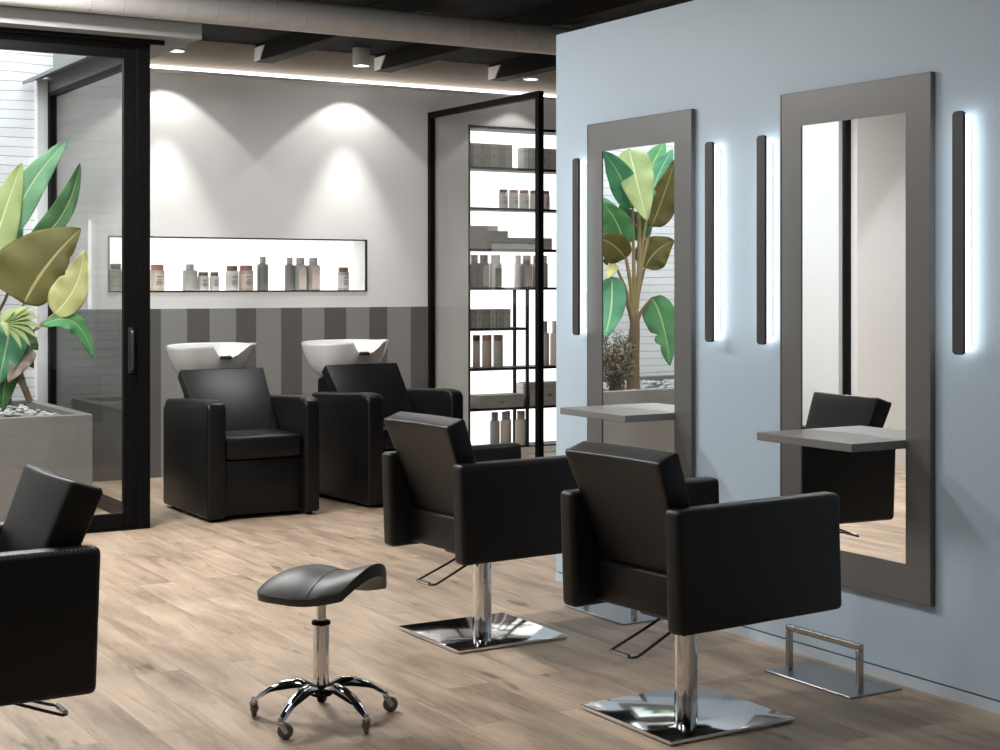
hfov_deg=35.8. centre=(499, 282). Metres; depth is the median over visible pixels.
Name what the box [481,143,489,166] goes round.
carton
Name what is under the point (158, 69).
light
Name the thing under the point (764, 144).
wall light
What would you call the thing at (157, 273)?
jar
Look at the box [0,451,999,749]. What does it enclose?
floor
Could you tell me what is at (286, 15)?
air duct
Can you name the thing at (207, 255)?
light panel
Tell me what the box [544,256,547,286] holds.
bottle
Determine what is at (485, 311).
carton
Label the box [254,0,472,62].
ceiling beam
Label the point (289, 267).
bottle
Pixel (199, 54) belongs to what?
trim
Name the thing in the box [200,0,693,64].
ceiling
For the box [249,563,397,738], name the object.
stool
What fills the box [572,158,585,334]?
wall light
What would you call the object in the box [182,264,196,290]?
bottle
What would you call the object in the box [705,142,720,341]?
wall light
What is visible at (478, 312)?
carton
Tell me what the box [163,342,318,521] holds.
chair
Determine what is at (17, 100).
wall
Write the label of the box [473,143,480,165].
carton
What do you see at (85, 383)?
panelling
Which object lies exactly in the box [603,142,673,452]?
mirror glass
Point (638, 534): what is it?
chair
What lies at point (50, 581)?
chair
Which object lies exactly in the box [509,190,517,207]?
jar
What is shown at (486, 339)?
jar
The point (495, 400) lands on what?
carton
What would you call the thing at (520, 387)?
carton
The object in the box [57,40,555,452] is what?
wall
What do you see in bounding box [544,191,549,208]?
jar
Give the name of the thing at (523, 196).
jar
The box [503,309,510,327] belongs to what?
carton
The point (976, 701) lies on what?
baseboard
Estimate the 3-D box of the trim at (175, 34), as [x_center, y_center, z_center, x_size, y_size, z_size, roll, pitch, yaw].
[-5.610,-1.692,8.657,7.300,0.415,2.580,0,0,-31]
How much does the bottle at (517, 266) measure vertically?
0.285 m
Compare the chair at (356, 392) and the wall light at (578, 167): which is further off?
the chair at (356, 392)
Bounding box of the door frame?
[428,91,543,456]
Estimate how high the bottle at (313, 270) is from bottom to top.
0.268 m
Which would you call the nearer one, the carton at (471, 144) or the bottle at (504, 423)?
the carton at (471, 144)
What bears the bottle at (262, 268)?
in the wall at (230, 157)
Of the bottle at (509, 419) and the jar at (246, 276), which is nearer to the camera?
the jar at (246, 276)
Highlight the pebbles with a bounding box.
[0,404,59,416]
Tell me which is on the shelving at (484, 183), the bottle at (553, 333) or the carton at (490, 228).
the bottle at (553, 333)
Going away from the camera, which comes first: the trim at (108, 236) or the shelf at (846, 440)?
the shelf at (846, 440)
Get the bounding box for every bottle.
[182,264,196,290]
[257,256,267,289]
[285,258,294,289]
[294,258,306,289]
[307,258,319,289]
[470,255,478,286]
[479,255,488,286]
[489,255,501,286]
[490,412,499,443]
[500,412,508,442]
[505,411,510,442]
[514,255,521,286]
[515,411,524,444]
[522,255,531,286]
[532,255,534,286]
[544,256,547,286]
[544,321,548,365]
[550,321,555,365]
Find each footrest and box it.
[565,603,663,625]
[764,624,901,698]
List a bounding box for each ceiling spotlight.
[171,46,185,52]
[352,47,369,66]
[523,74,538,80]
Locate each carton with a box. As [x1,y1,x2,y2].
[470,143,472,165]
[470,226,487,248]
[470,309,474,327]
[470,393,523,408]
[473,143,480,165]
[475,309,482,327]
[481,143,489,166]
[483,309,488,327]
[488,226,497,230]
[488,231,507,248]
[489,309,495,327]
[490,144,497,166]
[496,309,502,327]
[498,144,505,167]
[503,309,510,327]
[506,145,512,167]
[508,237,551,248]
[516,383,524,405]
[517,147,527,168]
[519,381,555,405]
[528,148,532,168]
[533,148,534,168]
[544,148,549,169]
[550,149,555,169]
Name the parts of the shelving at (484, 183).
post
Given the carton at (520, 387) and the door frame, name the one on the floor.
the door frame
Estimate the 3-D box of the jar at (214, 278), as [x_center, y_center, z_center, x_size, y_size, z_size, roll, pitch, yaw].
[-2.270,-0.013,12.297,0.076,0.147,0.076,0,0,-31]
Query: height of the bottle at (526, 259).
0.285 m
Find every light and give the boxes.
[150,66,555,100]
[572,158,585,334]
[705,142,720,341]
[757,135,772,344]
[952,111,970,354]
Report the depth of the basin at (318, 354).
11.19 m
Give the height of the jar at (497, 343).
0.285 m
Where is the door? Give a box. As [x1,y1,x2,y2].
[0,27,164,533]
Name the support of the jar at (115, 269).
in the wall at (230, 157)
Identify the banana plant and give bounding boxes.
[0,140,93,411]
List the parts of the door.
handle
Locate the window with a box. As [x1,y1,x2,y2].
[23,56,121,512]
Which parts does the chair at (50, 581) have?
armrest, pump lever, armrest, backrest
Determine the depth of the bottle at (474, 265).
13.48 m
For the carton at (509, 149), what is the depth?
13.62 m
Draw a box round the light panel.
[110,238,352,290]
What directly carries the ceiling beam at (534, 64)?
attached to the ceiling
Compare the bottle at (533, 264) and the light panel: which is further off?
the bottle at (533, 264)
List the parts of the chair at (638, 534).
backrest, armrest, pump lever, plate, armrest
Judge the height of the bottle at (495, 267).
0.285 m
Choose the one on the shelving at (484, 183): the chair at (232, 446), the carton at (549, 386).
the carton at (549, 386)
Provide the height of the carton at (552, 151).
0.190 m
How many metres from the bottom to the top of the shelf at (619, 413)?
0.031 m
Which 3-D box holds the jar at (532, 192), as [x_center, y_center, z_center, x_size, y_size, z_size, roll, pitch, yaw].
[0.308,-0.742,13.834,0.087,0.168,0.088,0,0,-31]
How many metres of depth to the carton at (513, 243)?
13.67 m
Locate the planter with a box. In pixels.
[0,399,92,520]
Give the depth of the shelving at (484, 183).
13.82 m
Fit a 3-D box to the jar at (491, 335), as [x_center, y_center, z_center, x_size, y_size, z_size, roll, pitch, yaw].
[-0.096,0.600,13.650,0.044,0.285,0.044,0,0,-31]
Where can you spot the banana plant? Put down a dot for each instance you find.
(33, 265)
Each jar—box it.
[110,264,121,290]
[150,264,164,290]
[197,272,208,290]
[210,272,218,290]
[225,266,237,290]
[239,265,253,289]
[337,267,348,289]
[473,335,479,367]
[482,335,490,367]
[491,335,491,366]
[493,335,502,366]
[499,189,507,207]
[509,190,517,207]
[519,190,528,208]
[530,190,534,208]
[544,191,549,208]
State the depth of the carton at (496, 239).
13.52 m
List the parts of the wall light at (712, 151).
mounting rail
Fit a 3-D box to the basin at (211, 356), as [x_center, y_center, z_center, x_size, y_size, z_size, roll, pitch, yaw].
[-2.008,0.556,10.759,0.576,0.287,0.584,0,0,-31]
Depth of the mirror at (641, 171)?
7.13 m
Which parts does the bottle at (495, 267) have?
panel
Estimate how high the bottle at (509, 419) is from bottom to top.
0.300 m
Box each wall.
[0,50,52,399]
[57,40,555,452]
[556,0,999,700]
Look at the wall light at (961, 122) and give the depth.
5.47 m
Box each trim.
[0,5,201,67]
[108,236,366,291]
[150,41,555,94]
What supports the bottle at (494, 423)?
on the shelving at (484, 183)
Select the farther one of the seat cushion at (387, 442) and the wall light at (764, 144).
the seat cushion at (387, 442)
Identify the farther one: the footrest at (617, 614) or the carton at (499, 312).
the carton at (499, 312)
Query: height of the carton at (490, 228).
0.045 m
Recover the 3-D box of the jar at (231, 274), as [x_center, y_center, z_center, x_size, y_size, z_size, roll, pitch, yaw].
[-2.144,-0.039,12.373,0.103,0.197,0.104,0,0,-31]
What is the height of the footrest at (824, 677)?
0.180 m
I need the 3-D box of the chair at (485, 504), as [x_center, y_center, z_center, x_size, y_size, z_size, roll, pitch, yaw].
[-0.033,1.024,6.635,0.792,0.944,0.628,0,0,-36]
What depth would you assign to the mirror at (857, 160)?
5.90 m
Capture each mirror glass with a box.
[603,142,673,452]
[802,113,905,563]
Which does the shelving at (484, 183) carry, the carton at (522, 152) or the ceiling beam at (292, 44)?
the carton at (522, 152)
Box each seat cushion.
[226,429,301,460]
[383,422,394,449]
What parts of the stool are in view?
leg, leg, saddle seat, leg, leg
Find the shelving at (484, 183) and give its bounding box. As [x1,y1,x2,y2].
[468,124,555,446]
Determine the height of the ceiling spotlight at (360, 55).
0.146 m
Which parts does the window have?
head panel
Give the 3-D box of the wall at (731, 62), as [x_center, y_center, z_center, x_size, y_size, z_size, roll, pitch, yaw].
[2.808,0.101,3.752,0.160,2.702,9.540,0,0,-31]
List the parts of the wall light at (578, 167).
mounting rail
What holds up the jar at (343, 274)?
in the wall at (230, 157)
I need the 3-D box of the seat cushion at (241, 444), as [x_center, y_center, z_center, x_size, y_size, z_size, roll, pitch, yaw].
[-1.651,1.046,10.107,0.536,0.152,0.592,0,0,-31]
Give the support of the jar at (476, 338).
on the shelving at (484, 183)
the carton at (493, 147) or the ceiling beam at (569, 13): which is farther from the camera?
the carton at (493, 147)
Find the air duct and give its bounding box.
[0,0,577,54]
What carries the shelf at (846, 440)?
attached to the mirror at (857, 160)
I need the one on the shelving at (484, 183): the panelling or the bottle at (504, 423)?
the bottle at (504, 423)
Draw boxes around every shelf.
[560,405,673,422]
[757,429,905,452]
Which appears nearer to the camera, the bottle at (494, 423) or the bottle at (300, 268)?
the bottle at (300, 268)
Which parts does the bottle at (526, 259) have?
panel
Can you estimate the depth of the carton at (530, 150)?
13.74 m
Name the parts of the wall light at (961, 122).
mounting rail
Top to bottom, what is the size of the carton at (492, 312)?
0.165 m
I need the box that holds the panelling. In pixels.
[57,307,427,481]
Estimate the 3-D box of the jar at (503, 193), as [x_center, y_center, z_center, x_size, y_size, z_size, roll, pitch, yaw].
[0.030,-0.742,13.667,0.082,0.168,0.082,0,0,-31]
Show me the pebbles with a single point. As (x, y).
(8, 412)
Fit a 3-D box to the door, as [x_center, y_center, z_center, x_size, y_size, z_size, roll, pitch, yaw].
[-3.617,0.007,8.612,3.570,2.985,0.151,0,0,-31]
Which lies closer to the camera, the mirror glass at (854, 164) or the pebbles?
the mirror glass at (854, 164)
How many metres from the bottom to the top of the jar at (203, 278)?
0.147 m
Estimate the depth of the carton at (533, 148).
13.76 m
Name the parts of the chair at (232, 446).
armrest, backrest, panel, armrest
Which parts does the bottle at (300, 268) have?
panel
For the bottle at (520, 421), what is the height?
0.300 m
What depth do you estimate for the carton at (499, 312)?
13.57 m
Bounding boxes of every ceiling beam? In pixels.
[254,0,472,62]
[374,0,671,72]
[488,53,555,80]
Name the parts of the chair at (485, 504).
backrest, pump lever, armrest, plate, armrest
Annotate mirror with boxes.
[560,109,695,477]
[757,71,934,606]
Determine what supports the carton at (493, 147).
on the shelving at (484, 183)
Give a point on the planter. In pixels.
(62, 444)
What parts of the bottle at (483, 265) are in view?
panel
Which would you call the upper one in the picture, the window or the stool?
the window
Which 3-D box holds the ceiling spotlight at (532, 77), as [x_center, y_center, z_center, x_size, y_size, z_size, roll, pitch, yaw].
[0.266,-1.827,13.343,0.140,0.146,0.140,0,0,-31]
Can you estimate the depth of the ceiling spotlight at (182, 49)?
11.71 m
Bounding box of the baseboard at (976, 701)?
[555,572,999,714]
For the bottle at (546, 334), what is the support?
on the shelving at (484, 183)
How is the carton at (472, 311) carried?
on the shelving at (484, 183)
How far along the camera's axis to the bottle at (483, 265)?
13.53 m
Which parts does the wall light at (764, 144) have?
mounting rail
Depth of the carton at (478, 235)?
13.43 m
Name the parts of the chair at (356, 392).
armrest, backrest, armrest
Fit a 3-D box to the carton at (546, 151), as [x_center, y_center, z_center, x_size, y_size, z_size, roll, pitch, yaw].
[0.371,-1.107,13.872,0.105,0.190,0.121,0,0,-31]
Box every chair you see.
[0,464,102,716]
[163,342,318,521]
[301,339,462,506]
[382,411,578,652]
[560,441,841,744]
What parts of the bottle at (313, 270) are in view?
panel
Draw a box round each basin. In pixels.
[166,342,256,373]
[301,339,388,376]
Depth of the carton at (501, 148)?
13.58 m
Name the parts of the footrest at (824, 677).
post, plate, post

